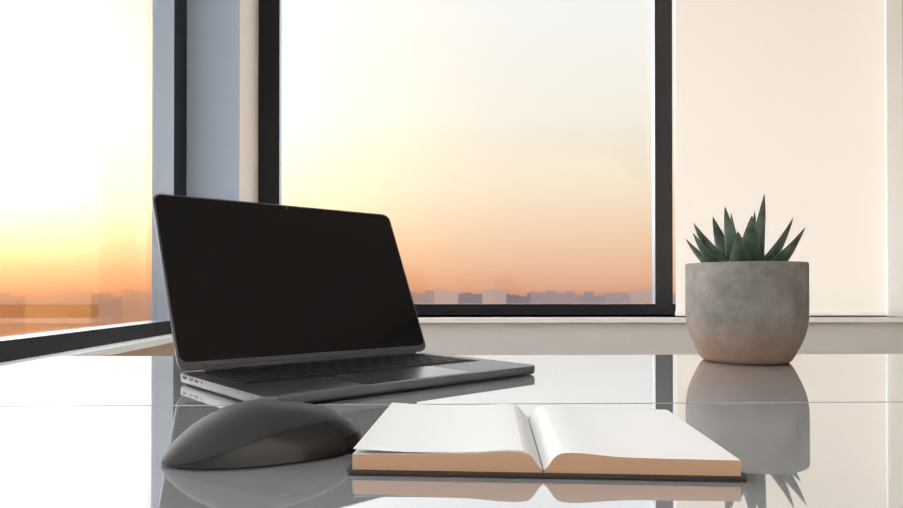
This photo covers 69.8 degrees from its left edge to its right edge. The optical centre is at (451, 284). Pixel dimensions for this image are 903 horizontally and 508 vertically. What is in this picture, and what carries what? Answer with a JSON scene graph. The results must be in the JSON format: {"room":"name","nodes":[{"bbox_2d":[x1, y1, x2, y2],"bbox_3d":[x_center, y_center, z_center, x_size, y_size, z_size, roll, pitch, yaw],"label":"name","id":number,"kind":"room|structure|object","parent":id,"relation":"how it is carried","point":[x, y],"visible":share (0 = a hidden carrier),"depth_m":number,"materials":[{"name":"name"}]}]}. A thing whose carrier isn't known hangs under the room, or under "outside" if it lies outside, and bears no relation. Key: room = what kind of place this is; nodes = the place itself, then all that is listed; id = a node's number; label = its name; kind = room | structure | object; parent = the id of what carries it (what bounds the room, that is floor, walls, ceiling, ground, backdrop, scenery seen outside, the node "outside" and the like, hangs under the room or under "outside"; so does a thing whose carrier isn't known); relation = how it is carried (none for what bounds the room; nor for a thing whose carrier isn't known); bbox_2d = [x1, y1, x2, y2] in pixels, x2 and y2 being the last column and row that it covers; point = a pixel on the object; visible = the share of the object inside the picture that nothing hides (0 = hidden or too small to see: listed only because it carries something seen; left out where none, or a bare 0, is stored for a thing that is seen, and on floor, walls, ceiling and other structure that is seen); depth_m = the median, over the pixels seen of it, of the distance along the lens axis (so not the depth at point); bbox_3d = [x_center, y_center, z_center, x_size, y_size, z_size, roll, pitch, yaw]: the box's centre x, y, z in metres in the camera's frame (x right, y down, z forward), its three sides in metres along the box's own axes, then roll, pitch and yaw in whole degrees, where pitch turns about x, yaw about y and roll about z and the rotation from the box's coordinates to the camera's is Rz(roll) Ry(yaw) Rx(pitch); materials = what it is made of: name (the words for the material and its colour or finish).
{"room":"office","nodes":[
{"label":"office","id":0,"kind":"room"},
{"bbox_2d":[109,342,174,355],"bbox_3d":[-0.825,0.491,0.052,0.070,0.713,4.600,0,0,-2],"label":"wall","id":1,"kind":"structure","parent":0,"point":[167,349],"depth_m":1.82,"materials":[{"name":"paint"}]},
{"bbox_2d":[0,334,172,366],"bbox_3d":[-0.770,0.145,0.356,0.055,0.016,3.400,0,0,-2],"label":"sill","id":2,"kind":"structure","parent":1,"relation":"attached to","point":[116,348],"depth_m":1.49,"materials":[{"name":"white paint"}]},
{"bbox_2d":[0,0,186,362],"bbox_3d":[-0.830,-0.657,0.360,0.065,1.587,3.400,0,0,-2],"label":"window","id":3,"kind":"structure","parent":1,"relation":"in","point":[93,128],"depth_m":1.56,"materials":[{"name":"clear glass"}]},
{"bbox_2d":[186,0,258,202],"bbox_3d":[-0.798,-0.666,2.212,0.237,1.545,0.300,0,0,-2],"label":"wall pier","id":4,"kind":"object","parent":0,"point":[222,93],"visible":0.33,"depth_m":2.06,"materials":[{"name":"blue paint"}]},
{"bbox_2d":[416,315,902,354],"bbox_3d":[0.793,0.485,2.246,3.420,0.755,0.300,0,0,-2],"label":"wall","id":5,"kind":"structure","parent":0,"point":[626,338],"depth_m":2.09,"materials":[{"name":"paint"}]},
{"bbox_2d":[258,0,675,314],"bbox_3d":[0.396,-0.665,2.331,2.156,1.545,0.035,0,0,-2],"label":"window","id":6,"kind":"structure","parent":5,"relation":"in","point":[270,157],"depth_m":2.32,"materials":[{"name":"clear glass"}]},
{"bbox_2d":[418,315,902,322],"bbox_3d":[0.399,0.115,2.187,2.156,0.016,0.242,0,0,-2],"label":"sill","id":7,"kind":"structure","parent":5,"relation":"attached to","point":[555,319],"depth_m":2.07,"materials":[{"name":"white paint"}]},
{"bbox_2d":[880,0,902,316],"bbox_3d":[1.989,-0.665,2.285,1.027,1.545,0.300,0,0,-2],"label":"wall pier","id":8,"kind":"object","parent":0,"point":[893,10],"depth_m":2.16,"materials":[{"name":"grey paint"}]},
{"bbox_3d":[1.055,0.897,-0.101,3.820,0.100,5.000,0,0,-2],"label":"floor","id":9,"kind":"structure","parent":0,"visible":0},
{"bbox_2d":[0,354,902,507],"bbox_3d":[0.478,0.474,0.247,2.055,0.750,1.420,0,0,-2],"label":"desk","id":10,"kind":"object","parent":9,"relation":"on","point":[812,431],"visible":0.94,"depth_m":0.43,"materials":[{"name":"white glass"}]},
{"bbox_2d":[161,399,362,468],"bbox_3d":[-0.108,0.084,0.382,0.116,0.031,0.061,0,0,-26],"label":"mouse","id":11,"kind":"object","parent":10,"relation":"on","point":[257,432],"visible":0.98,"depth_m":0.36,"materials":[{"name":"grey plastic"}]},
{"bbox_2d":[152,194,534,402],"bbox_3d":[-0.121,-0.001,0.734,0.331,0.206,0.292,0,-1,-42],"label":"laptop","id":12,"kind":"object","parent":10,"relation":"on","point":[289,303],"visible":0.98,"depth_m":0.76,"materials":[{"name":"metal"}]},
{"bbox_2d":[347,402,746,480],"bbox_3d":[0.051,0.093,0.402,0.205,0.013,0.143,0,0,3],"label":"notebook","id":13,"kind":"object","parent":10,"relation":"on","point":[513,440],"visible":1,"depth_m":0.35,"materials":[{"name":"paper"}]},
{"bbox_2d":[685,192,808,364],"bbox_3d":[0.400,-0.010,0.874,0.160,0.224,0.152,0,0,-2],"label":"succulent plant","id":14,"kind":"object","parent":10,"relation":"on","point":[746,300],"visible":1,"depth_m":0.82,"materials":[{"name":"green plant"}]},
{"bbox_3d":[0.793,-1.588,2.260,3.420,0.300,0.300,0,0,-2],"label":"wall","id":15,"kind":"structure","parent":0,"visible":0},
{"bbox_2d":[675,0,886,315],"bbox_3d":[1.114,-0.663,2.210,0.718,1.535,0.048,0,0,-2],"label":"roller blind","id":16,"kind":"object","parent":15,"relation":"attached to","point":[780,104],"visible":0.78,"depth_m":2.19,"materials":[{"name":"fabric"}]}
]}

